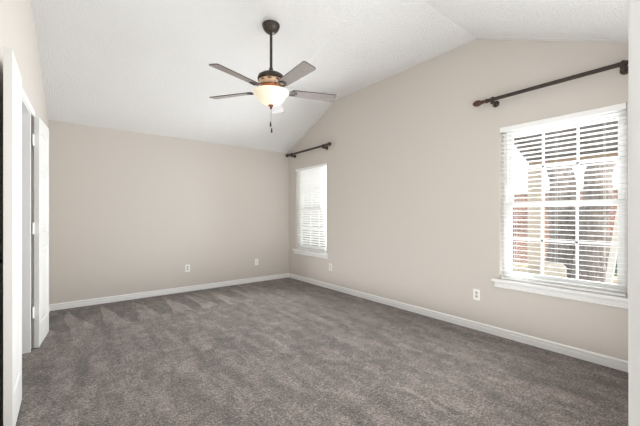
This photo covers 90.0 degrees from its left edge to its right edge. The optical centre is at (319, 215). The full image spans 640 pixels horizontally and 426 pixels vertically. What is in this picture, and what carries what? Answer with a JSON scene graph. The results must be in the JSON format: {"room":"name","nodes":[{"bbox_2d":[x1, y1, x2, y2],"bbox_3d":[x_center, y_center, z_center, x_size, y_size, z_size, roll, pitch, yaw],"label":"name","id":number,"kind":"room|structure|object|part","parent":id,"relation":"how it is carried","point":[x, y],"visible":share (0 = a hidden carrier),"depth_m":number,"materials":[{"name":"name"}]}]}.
{"room":"empty bedroom","nodes":[
{"label":"empty bedroom","id":0,"kind":"room"},
{"bbox_2d":[0,0,47,422],"bbox_3d":[-1.967,-0.344,1.903,0.120,3.125,5.573,0,0,-36],"label":"wall","id":1,"kind":"structure","parent":0,"point":[17,26],"depth_m":2.29,"materials":[{"name":"grey paint"}]},
{"bbox_2d":[0,47,21,425],"bbox_3d":[-1.850,0.153,1.912,0.067,2.106,0.522,0,0,-38],"label":"closet door","id":2,"kind":"structure","parent":1,"relation":"in","point":[12,79],"depth_m":1.73,"materials":[{"name":"white paint"}]},
{"bbox_3d":[-1.823,-0.642,1.904,0.035,0.296,0.326,0,0,-38],"label":"panel","id":3,"kind":"part","parent":2,"relation":"part of","materials":[{"name":"white paint"}]},
{"bbox_3d":[-1.823,-0.124,1.904,0.035,0.580,0.326,0,0,-38],"label":"panel","id":4,"kind":"part","parent":2,"relation":"part of","materials":[{"name":"white paint"}]},
{"bbox_3d":[-1.823,0.646,1.904,0.035,0.720,0.326,0,0,-38],"label":"panel","id":5,"kind":"part","parent":2,"relation":"part of","materials":[{"name":"white paint"}]},
{"bbox_2d":[22,88,34,353],"bbox_3d":[-2.374,0.123,2.474,0.138,2.190,1.161,0,0,-36],"label":"door frame","id":6,"kind":"structure","parent":1,"relation":"attached to","point":[27,109],"depth_m":2.83,"materials":[{"name":"white paint"}]},
{"bbox_2d":[32,117,48,347],"bbox_3d":[-2.711,0.153,3.091,0.067,2.106,0.519,0,0,-32],"label":"closet door","id":7,"kind":"structure","parent":1,"relation":"in","point":[40,138],"depth_m":3.02,"materials":[{"name":"white paint"}]},
{"bbox_3d":[-2.709,-0.642,3.119,0.035,0.296,0.323,0,0,-32],"label":"panel","id":8,"kind":"part","parent":7,"relation":"part of","materials":[{"name":"white paint"}]},
{"bbox_3d":[-2.709,-0.124,3.119,0.035,0.580,0.323,0,0,-32],"label":"panel","id":9,"kind":"part","parent":7,"relation":"part of","materials":[{"name":"white paint"}]},
{"bbox_3d":[-2.709,0.646,3.119,0.035,0.720,0.323,0,0,-32],"label":"panel","id":10,"kind":"part","parent":7,"relation":"part of","materials":[{"name":"white paint"}]},
{"bbox_2d":[48,120,288,303],"bbox_3d":[-2.116,-0.012,5.236,3.992,2.460,0.140,0,0,-38],"label":"wall","id":11,"kind":"structure","parent":0,"point":[128,210],"depth_m":4.86,"materials":[{"name":"grey paint"}]},
{"bbox_2d":[49,273,288,310],"bbox_3d":[-2.035,1.177,5.199,3.631,0.082,0.018,0,0,-38],"label":"baseboard","id":12,"kind":"structure","parent":11,"relation":"attached to","point":[58,306],"depth_m":4.85,"materials":[{"name":"white paint"}]},
{"bbox_2d":[185,264,189,271],"bbox_3d":[-2.125,0.846,5.134,0.072,0.116,0.009,0,0,-38],"label":"wall outlet","id":13,"kind":"object","parent":11,"relation":"attached to","point":[187,267],"visible":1,"depth_m":5.13,"materials":[{"name":"white plastic"}]},
{"bbox_2d":[0,277,627,425],"bbox_3d":[-0.491,1.278,2.218,5.172,0.120,6.893,0,0,-38],"label":"floor","id":14,"kind":"structure","parent":0,"point":[288,351],"depth_m":2.56,"materials":[{"name":"carpet"}]},
{"bbox_2d":[30,0,627,152],"bbox_3d":[-0.568,-1.551,3.003,4.322,0.912,5.563,0,0,-38],"label":"ceiling","id":15,"kind":"structure","parent":0,"point":[141,66],"depth_m":3.50,"materials":[{"name":"white paint"}]},
{"bbox_2d":[209,20,336,132],"bbox_3d":[-0.460,-1.353,3.132,1.322,1.068,1.270,0,0,-38],"label":"ceiling fan","id":16,"kind":"object","parent":15,"relation":"hanging from","point":[270,91],"visible":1,"depth_m":3.08,"materials":[{"name":"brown wood"}]},
{"bbox_3d":[-0.907,-1.237,3.302,0.475,0.008,0.132,0,13,17],"label":"blade","id":17,"kind":"part","parent":16,"relation":"part of","materials":[{"name":"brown wood"}]},
{"bbox_3d":[-0.740,-1.237,2.809,0.132,0.008,0.475,16,9,34],"label":"blade","id":18,"kind":"part","parent":16,"relation":"part of","materials":[{"name":"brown wood"}]},
{"bbox_3d":[-0.485,-1.155,3.170,0.360,0.131,0.360,0,0,-38],"label":"lamp shade","id":19,"kind":"part","parent":16,"relation":"part of","materials":[{"name":"beige glass"}]},
{"bbox_3d":[-0.490,-1.237,3.613,0.132,0.008,0.475,-13,0,-1],"label":"blade","id":20,"kind":"part","parent":16,"relation":"part of","materials":[{"name":"brown wood"}]},
{"bbox_3d":[-0.220,-1.237,2.816,0.132,0.008,0.475,16,-10,-36],"label":"blade","id":21,"kind":"part","parent":16,"relation":"part of","materials":[{"name":"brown wood"}]},
{"bbox_3d":[-0.066,-1.237,3.312,0.475,0.008,0.132,0,-13,-19],"label":"blade","id":22,"kind":"part","parent":16,"relation":"part of","materials":[{"name":"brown wood"}]},
{"bbox_2d":[289,39,627,360],"bbox_3d":[1.075,-0.344,4.297,0.140,3.125,5.563,0,0,-38],"label":"wall","id":23,"kind":"structure","parent":0,"point":[414,207],"depth_m":3.67,"materials":[{"name":"grey paint"}]},
{"bbox_2d":[286,142,330,157],"bbox_3d":[-0.223,-1.151,5.742,0.112,0.094,1.366,0,0,-38],"label":"curtain rod","id":24,"kind":"object","parent":23,"relation":"attached to","point":[328,143],"visible":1,"depth_m":5.59,"materials":[{"name":"brown metal"}]},
{"bbox_3d":[-0.242,-1.167,5.727,0.035,0.034,1.090,0,0,-38],"label":"rod","id":25,"kind":"part","parent":24,"relation":"part of","materials":[{"name":"brown metal"}]},
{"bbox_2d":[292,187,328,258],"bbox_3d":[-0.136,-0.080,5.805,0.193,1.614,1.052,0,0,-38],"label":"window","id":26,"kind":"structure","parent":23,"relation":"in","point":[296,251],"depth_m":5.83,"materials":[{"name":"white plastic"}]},
{"bbox_3d":[-0.160,0.655,5.787,0.133,0.025,1.052,0,0,-38],"label":"sill","id":27,"kind":"part","parent":26,"relation":"part of","materials":[{"name":"white paint"}]},
{"bbox_2d":[296,163,325,252],"bbox_3d":[-0.160,-0.123,5.787,0.072,1.523,0.916,0,0,-38],"label":"window blind","id":28,"kind":"object","parent":26,"relation":"attached to","point":[312,177],"visible":0.94,"depth_m":5.77,"materials":[{"name":"white plastic"}]},
{"bbox_3d":[-0.153,0.628,5.792,0.052,0.020,0.910,0,0,-38],"label":"rail","id":29,"kind":"part","parent":28,"relation":"part of","materials":[{"name":"white plastic"}]},
{"bbox_3d":[-0.092,0.238,5.840,0.024,0.730,0.852,0,0,-38],"label":"sash","id":30,"kind":"part","parent":26,"relation":"part of","materials":[{"name":"white plastic"}]},
{"bbox_3d":[-0.092,0.238,5.840,0.003,0.710,0.832,0,0,-38],"label":"glass pane","id":31,"kind":"part","parent":26,"relation":"part of","materials":[{"name":"glass"}]},
{"bbox_2d":[289,273,627,371],"bbox_3d":[1.013,1.177,4.248,0.018,0.082,5.283,0,0,-38],"label":"baseboard","id":32,"kind":"structure","parent":23,"relation":"attached to","point":[619,364],"depth_m":3.27,"materials":[{"name":"white paint"}]},
{"bbox_2d":[473,289,479,300],"bbox_3d":[1.672,0.844,3.417,0.009,0.116,0.072,0,0,-38],"label":"wall outlet","id":33,"kind":"object","parent":23,"relation":"attached to","point":[476,292],"visible":1,"depth_m":3.41,"materials":[{"name":"white plastic"}]},
{"bbox_2d":[473,60,627,106],"bbox_3d":[2.052,-1.151,2.852,0.112,0.094,1.366,0,0,-38],"label":"curtain rod","id":34,"kind":"object","parent":23,"relation":"attached to","point":[623,64],"visible":0.88,"depth_m":2.77,"materials":[{"name":"brown metal"}]},
{"bbox_2d":[475,37,627,42],"bbox_3d":[2.144,-1.523,2.780,0.055,0.731,1.577,0,0,-38],"label":"trim","id":35,"kind":"structure","parent":23,"relation":"attached to","point":[532,39],"depth_m":2.82,"materials":[{"name":"white paint"}]},
{"bbox_2d":[491,110,627,308],"bbox_3d":[2.149,-0.080,2.902,0.193,1.614,1.068,0,0,-38],"label":"window","id":36,"kind":"structure","parent":23,"relation":"in","point":[572,294],"depth_m":2.85,"materials":[{"name":"white plastic"}]},
{"bbox_3d":[2.125,0.655,2.883,0.133,0.025,1.068,0,0,-38],"label":"sill","id":37,"kind":"part","parent":36,"relation":"part of","materials":[{"name":"white paint"}]},
{"bbox_2d":[500,102,626,296],"bbox_3d":[2.125,-0.123,2.883,0.072,1.523,0.932,0,0,-38],"label":"window blind","id":38,"kind":"object","parent":36,"relation":"attached to","point":[623,106],"visible":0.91,"depth_m":2.83,"materials":[{"name":"white plastic"}]},
{"bbox_3d":[2.132,-0.106,2.889,0.055,1.460,0.668,0,0,-38],"label":"ladder cord","id":39,"kind":"part","parent":38,"relation":"part of","materials":[{"name":"white fabric"}]},
{"bbox_3d":[2.132,0.628,2.889,0.052,0.020,0.926,0,0,-38],"label":"rail","id":40,"kind":"part","parent":38,"relation":"part of","materials":[{"name":"white plastic"}]},
{"bbox_3d":[2.314,-0.198,2.603,0.013,1.275,0.014,0,0,-38],"label":"lift cord","id":41,"kind":"part","parent":38,"relation":"part of","materials":[{"name":"white fabric"}]},
{"bbox_3d":[2.193,0.238,2.937,0.024,0.730,0.868,0,0,-38],"label":"sash","id":42,"kind":"part","parent":36,"relation":"part of","materials":[{"name":"white plastic"}]},
{"bbox_3d":[2.215,-0.469,2.954,0.024,0.765,0.868,0,0,-38],"label":"sash","id":43,"kind":"part","parent":36,"relation":"part of","materials":[{"name":"white plastic"}]},
{"bbox_3d":[1.184,0.019,0.948,4.110,2.398,0.115,0,0,-38],"label":"wall","id":44,"kind":"structure","parent":0,"visible":0},
{"bbox_2d":[628,0,639,425],"bbox_3d":[0.174,0.153,0.156,0.886,2.130,0.140,0,0,-38],"label":"door frame","id":45,"kind":"structure","parent":44,"relation":"attached to","point":[633,5],"depth_m":0.44,"materials":[{"name":"white paint"}]},
{"label":"outside","id":46,"kind":"structure","parent":0,"visible":0},
{"bbox_2d":[512,262,616,283],"bbox_3d":[72.883,1.418,152.819,296.418,0.100,450.000,0,0,-38],"label":"ground","id":47,"kind":"structure","parent":46,"point":[522,265],"depth_m":8.26,"materials":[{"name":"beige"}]},
{"bbox_2d":[540,263,566,277],"bbox_3d":[4.642,1.168,6.390,0.420,0.400,0.400,0,0,32],"label":"stone block","id":48,"kind":"object","parent":47,"relation":"on","point":[551,265],"visible":0.32,"depth_m":6.22,"materials":[{"name":"beige stone"}]},
{"bbox_2d":[512,186,617,262],"bbox_3d":[7.685,0.333,7.067,0.300,2.070,11.700,0,0,-38],"label":"wall","id":49,"kind":"structure","parent":47,"relation":"on","point":[518,232],"depth_m":9.19,"materials":[{"name":"brick"}]},
{"bbox_2d":[513,117,617,273],"bbox_3d":[4.826,-0.052,3.990,3.020,2.841,5.000,0,0,-38],"label":"patio cover","id":50,"kind":"object","parent":47,"relation":"on","point":[531,219],"visible":0.2,"depth_m":6.00,"materials":[{"name":"brown wood"}]},
{"bbox_3d":[4.496,0.168,6.657,0.240,2.400,0.240,0,0,-38],"label":"post","id":51,"kind":"part","parent":50,"relation":"part of","materials":[{"name":"brown wood"}]},
{"bbox_2d":[545,160,616,282],"bbox_3d":[5.500,-2.273,6.813,5.539,7.470,5.661,0,0,-38],"label":"bare tree","id":52,"kind":"object","parent":47,"relation":"on","point":[591,248],"visible":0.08,"depth_m":6.43,"materials":[{"name":"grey plant"}]},
{"bbox_2d":[571,163,617,187],"bbox_3d":[9.092,-0.397,10.275,2.100,3.530,2.300,0,0,-38],"label":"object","id":53,"kind":"object","parent":47,"relation":"on","point":[616,165],"visible":0.02,"depth_m":9.96,"materials":[{"name":"white"}]},
{"bbox_2d":[606,211,616,283],"bbox_3d":[5.112,0.343,5.519,0.484,2.050,0.124,0,0,-5],"label":"pole","id":54,"kind":"object","parent":47,"relation":"on","point":[612,261],"visible":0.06,"depth_m":5.49,"materials":[{"name":"white"}]}
]}

